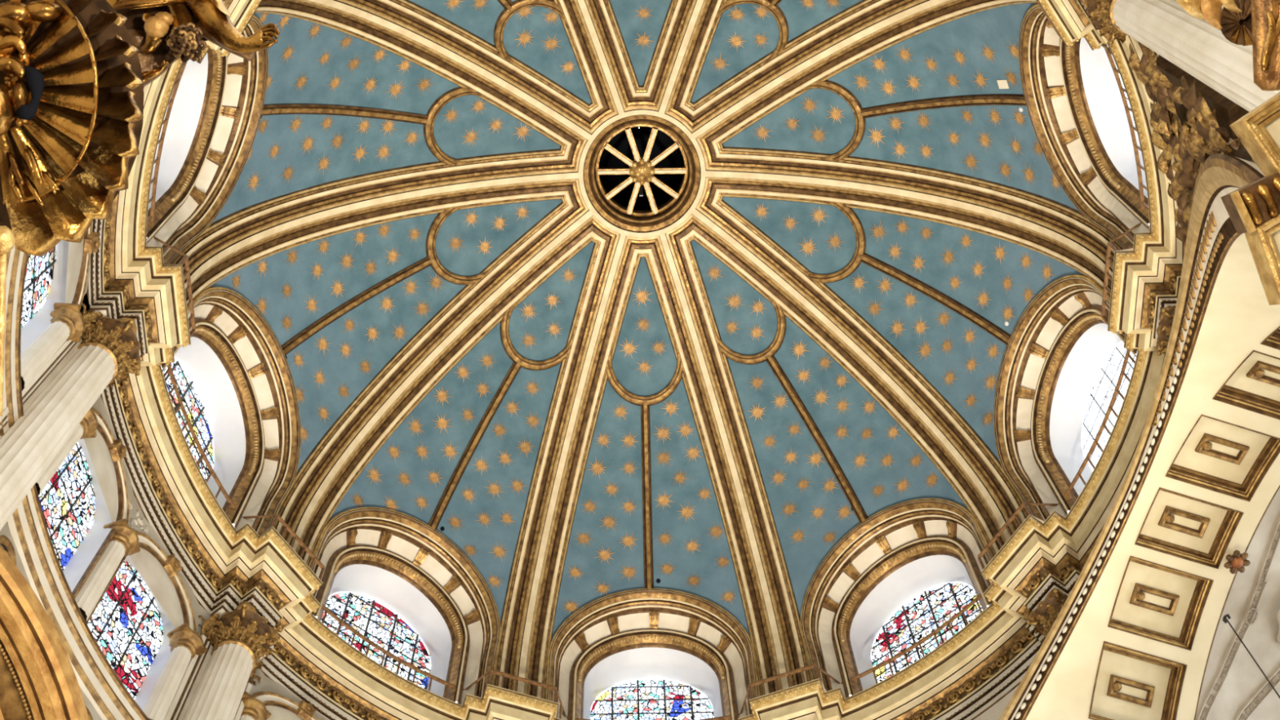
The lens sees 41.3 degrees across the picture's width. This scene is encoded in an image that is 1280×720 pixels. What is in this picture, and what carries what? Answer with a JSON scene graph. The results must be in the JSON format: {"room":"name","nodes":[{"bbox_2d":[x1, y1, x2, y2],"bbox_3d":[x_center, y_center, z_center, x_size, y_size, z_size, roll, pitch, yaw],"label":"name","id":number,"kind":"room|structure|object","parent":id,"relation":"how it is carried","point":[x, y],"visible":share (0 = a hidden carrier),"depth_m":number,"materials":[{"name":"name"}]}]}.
{"room":"church interior","nodes":[
{"label":"church interior","id":0,"kind":"room"},
{"bbox_2d":[21,292,100,395],"bbox_3d":[-6.681,5.207,17.865,7.552,33.050,21.176,-1,-70,-1],"label":"wall","id":1,"kind":"structure","parent":0,"point":[85,301],"depth_m":32.83,"materials":[{"name":"stone"}]},
{"bbox_2d":[0,245,149,719],"bbox_3d":[-7.966,3.755,28.805,4.907,2.100,18.614,-15,-70,4],"label":"arch","id":2,"kind":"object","parent":1,"relation":"attached to","point":[94,673],"depth_m":29.30,"materials":[{"name":"paint"}]},
{"bbox_2d":[20,302,84,391],"bbox_3d":[-10.602,-0.164,30.103,0.680,3.150,0.756,-1,-70,-1],"label":"column","id":3,"kind":"structure","parent":2,"relation":"on","point":[68,323],"depth_m":30.43,"materials":[{"name":"stone"}]},
{"bbox_2d":[35,408,97,495],"bbox_3d":[-10.582,1.675,30.789,0.680,3.150,0.756,-1,-70,-1],"label":"column","id":4,"kind":"structure","parent":2,"relation":"on","point":[86,428],"depth_m":31.05,"materials":[{"name":"stone"}]},
{"bbox_2d":[75,518,140,622],"bbox_3d":[-10.063,4.008,31.668,0.678,3.150,0.720,-18,-70,6],"label":"column","id":5,"kind":"structure","parent":2,"relation":"on","point":[125,542],"depth_m":31.82,"materials":[{"name":"stone"}]},
{"bbox_2d":[142,622,207,719],"bbox_3d":[-9.013,6.166,32.490,0.672,3.150,0.720,-30,-72,10],"label":"column","id":6,"kind":"structure","parent":2,"relation":"on","point":[184,643],"depth_m":32.70,"materials":[{"name":"stone"}]},
{"bbox_2d":[239,691,271,719],"bbox_3d":[-7.878,7.637,33.057,0.678,3.150,0.720,-40,-74,13],"label":"column","id":7,"kind":"structure","parent":2,"relation":"on","point":[254,708],"depth_m":34.25,"materials":[{"name":"metal"}]},
{"bbox_2d":[48,0,1189,719],"bbox_3d":[0.231,-0.880,34.513,25.698,2.450,26.427,-1,-70,-1],"label":"trim","id":8,"kind":"structure","parent":1,"relation":"attached to","point":[225,567],"depth_m":36.44,"materials":[{"name":"stone"}]},
{"bbox_2d":[1155,306,1175,355],"bbox_3d":[10.675,-0.456,33.071,1.145,0.915,1.199,-1,-70,-1],"label":"corbel","id":9,"kind":"object","parent":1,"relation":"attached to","point":[1166,313],"visible":0.08,"depth_m":33.23,"materials":[{"name":"gold stone"}]},
{"bbox_2d":[0,521,152,719],"bbox_3d":[-7.672,6.252,18.239,5.549,33.050,19.678,-7,-70,2],"label":"wall","id":10,"kind":"structure","parent":0,"point":[5,531],"depth_m":28.53,"materials":[{"name":"paint"}]},
{"bbox_2d":[65,221,199,719],"bbox_3d":[-8.176,8.104,18.922,3.732,33.050,16.948,-17,-70,5],"label":"wall","id":11,"kind":"structure","parent":0,"point":[151,570],"depth_m":33.59,"materials":[{"name":"paint"}]},
{"bbox_2d":[20,222,100,354],"bbox_3d":[-10.581,-1.468,30.166,0.738,4.780,2.738,9,-70,-4],"label":"window","id":12,"kind":"structure","parent":11,"relation":"in","point":[39,321],"depth_m":31.81,"materials":[{"name":"glass"}]},
{"bbox_2d":[0,303,140,530],"bbox_3d":[-10.290,1.538,28.341,1.359,10.550,1.980,-1,-70,-1],"label":"fluted column","id":13,"kind":"structure","parent":11,"relation":"attached to","point":[57,399],"depth_m":29.84,"materials":[{"name":"stone"}]},
{"bbox_2d":[35,407,128,599],"bbox_3d":[-10.537,2.618,31.691,0.739,4.780,2.738,-11,-70,3],"label":"window","id":14,"kind":"structure","parent":11,"relation":"in","point":[79,565],"depth_m":32.57,"materials":[{"name":"glass"}]},
{"bbox_2d":[86,530,196,719],"bbox_3d":[-9.684,5.059,32.616,0.741,4.780,2.727,-24,-71,8],"label":"window","id":15,"kind":"structure","parent":11,"relation":"in","point":[170,563],"depth_m":33.35,"materials":[{"name":"glass"}]},
{"bbox_2d":[164,600,280,719],"bbox_3d":[-8.193,7.537,30.612,1.359,10.550,1.980,-35,-73,11],"label":"fluted column","id":16,"kind":"structure","parent":11,"relation":"attached to","point":[213,684],"depth_m":33.82,"materials":[{"name":"stone"}]},
{"bbox_2d":[251,691,317,719],"bbox_3d":[-7.165,8.330,33.876,2.698,4.780,0.755,43,-76,-15],"label":"arch molding","id":17,"kind":"structure","parent":11,"relation":"in","point":[304,710],"depth_m":35.67,"materials":[{"name":"stone"}]},
{"bbox_2d":[128,501,327,719],"bbox_3d":[-7.863,8.424,19.047,4.170,33.050,17.621,-20,-70,6],"label":"wall","id":18,"kind":"structure","parent":0,"point":[266,684],"depth_m":35.41,"materials":[{"name":"paint"}]},
{"bbox_2d":[170,0,1124,698],"bbox_3d":[0.129,-3.392,40.801,20.634,11.170,20.966,-1,-70,-1],"label":"ceiling","id":19,"kind":"structure","parent":0,"point":[703,395],"depth_m":43.99,"materials":[{"name":"blue paint"}]},
{"bbox_2d":[146,14,268,264],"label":"window","id":20,"kind":"structure","parent":19,"relation":"attached to","point":[215,117],"depth_m":38.37,"materials":[{"name":"beige paint"}]},
{"bbox_2d":[160,286,301,535],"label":"window","id":21,"kind":"structure","parent":19,"relation":"attached to","point":[235,362],"depth_m":40.51,"materials":[{"name":"beige paint"}]},
{"bbox_2d":[307,506,501,705],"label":"window","id":22,"kind":"structure","parent":19,"relation":"attached to","point":[393,558],"depth_m":42.22,"materials":[{"name":"beige paint"}]},
{"bbox_2d":[597,126,686,214],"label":"window","id":23,"kind":"structure","parent":19,"relation":"attached to","point":[642,168],"depth_m":47.17,"materials":[{"name":"beige paint"}]},
{"bbox_2d":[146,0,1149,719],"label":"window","id":24,"kind":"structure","parent":19,"relation":"attached to","point":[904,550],"depth_m":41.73,"materials":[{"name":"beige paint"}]},
{"bbox_2d":[544,588,760,719],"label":"window","id":25,"kind":"structure","parent":19,"relation":"attached to","point":[614,639],"depth_m":43.00,"materials":[{"name":"beige paint"}]},
{"bbox_2d":[993,274,1137,521],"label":"window","id":26,"kind":"structure","parent":19,"relation":"attached to","point":[1053,359],"depth_m":40.73,"materials":[{"name":"beige paint"}]},
{"bbox_2d":[1018,3,1150,249],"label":"window","id":27,"kind":"structure","parent":19,"relation":"attached to","point":[1076,109],"depth_m":38.53,"materials":[{"name":"beige paint"}]},
{"bbox_2d":[973,686,1017,719],"bbox_3d":[8.032,7.953,33.571,0.153,5.984,3.685,42,-76,-15],"label":"wall","id":28,"kind":"structure","parent":0,"point":[995,712],"depth_m":36.28,"materials":[{"name":"paint"}]},
{"bbox_2d":[1026,587,1067,642],"bbox_3d":[8.749,5.484,35.256,1.145,0.915,1.199,33,-74,-12],"label":"corbel","id":29,"kind":"object","parent":28,"relation":"attached to","point":[1043,617],"visible":0.31,"depth_m":35.29,"materials":[{"name":"gold stone"}]},
{"bbox_2d":[1195,488,1279,719],"bbox_3d":[19.178,6.674,32.119,15.090,10.402,16.058,16,-71,-7],"label":"ceiling","id":30,"kind":"structure","parent":0,"point":[1233,687],"depth_m":34.14,"materials":[{"name":"grey paint"}]},
{"bbox_2d":[1222,613,1279,698],"bbox_3d":[11.425,5.772,31.022,0.165,4.336,0.202,-1,-70,-1],"label":"rod","id":31,"kind":"object","parent":30,"relation":"hanging from","point":[1225,620],"visible":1,"depth_m":31.95,"materials":[{"name":"black metal"}]},
{"bbox_3d":[10.122,0.375,16.330,1.562,33.050,3.159,-1,-70,-1],"label":"wall","id":32,"kind":"structure","parent":0,"visible":0},
{"bbox_2d":[999,153,1279,719],"bbox_3d":[9.245,3.761,30.050,6.188,8.085,15.292,16,-71,-7],"label":"arch","id":33,"kind":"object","parent":32,"relation":"attached to","point":[1132,638],"depth_m":33.34,"materials":[{"name":"paint"}]},
{"bbox_2d":[1128,42,1252,242],"bbox_3d":[10.024,-3.338,29.839,1.038,4.841,4.435,-21,-71,7],"label":"carved spandrel","id":34,"kind":"object","parent":32,"relation":"attached to","point":[1198,117],"visible":0.74,"depth_m":29.90,"materials":[{"name":"gold stone"}]},
{"bbox_2d":[1223,550,1250,573],"bbox_3d":[11.770,3.960,33.524,0.510,0.319,0.520,-1,-70,-1],"label":"boss","id":35,"kind":"object","parent":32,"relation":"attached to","point":[1236,562],"visible":1,"depth_m":33.41,"materials":[{"name":"gold metal"}]},
{"label":"floor","id":36,"kind":"structure","parent":0,"visible":0},
{"bbox_2d":[0,546,88,719],"bbox_3d":[-7.227,6.324,10.829,2.066,19.003,2.933,-7,-70,2],"label":"arch","id":37,"kind":"object","parent":36,"relation":"on","point":[38,681],"visible":1,"depth_m":18.95,"materials":[{"name":"gold metal"}]},
{"bbox_2d":[0,0,143,416],"bbox_3d":[-4.560,0.693,6.682,2.352,15.089,2.857,-34,-73,11],"label":"shell","id":38,"kind":"object","parent":36,"relation":"on","point":[72,89],"visible":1,"depth_m":13.05,"materials":[{"name":"gold metal"}]},
{"bbox_2d":[106,0,279,87],"bbox_3d":[-4.083,-3.297,15.122,1.577,1.019,1.494,-16,-70,5],"label":"sculpture","id":39,"kind":"object","parent":38,"relation":"on","point":[162,30],"visible":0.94,"depth_m":14.98,"materials":[{"name":"gold metal"}]},
{"bbox_2d":[1176,0,1279,305],"bbox_3d":[7.068,0.852,9.479,1.662,19.872,3.479,-15,-70,4],"label":"gilded altarpiece","id":40,"kind":"object","parent":36,"relation":"on","point":[1253,209],"visible":0.94,"depth_m":17.98,"materials":[{"name":"stone"}]},
{"bbox_2d":[1250,0,1279,90],"bbox_3d":[6.585,-3.500,17.562,0.490,0.750,1.397,-1,-70,-1],"label":"gilded statue","id":41,"kind":"object","parent":40,"relation":"on","point":[1265,14],"visible":1,"depth_m":17.46,"materials":[{"name":"gold metal"}]},
{"bbox_3d":[8.095,-2.250,15.319,2.434,33.050,2.507,-1,-70,-1],"label":"wall","id":42,"kind":"structure","parent":0,"visible":0},
{"bbox_2d":[1080,0,1279,111],"bbox_3d":[8.882,-4.743,26.303,1.405,10.550,1.963,-43,-75,14],"label":"fluted column","id":43,"kind":"structure","parent":42,"relation":"attached to","point":[1188,42],"depth_m":26.48,"materials":[{"name":"stone"}]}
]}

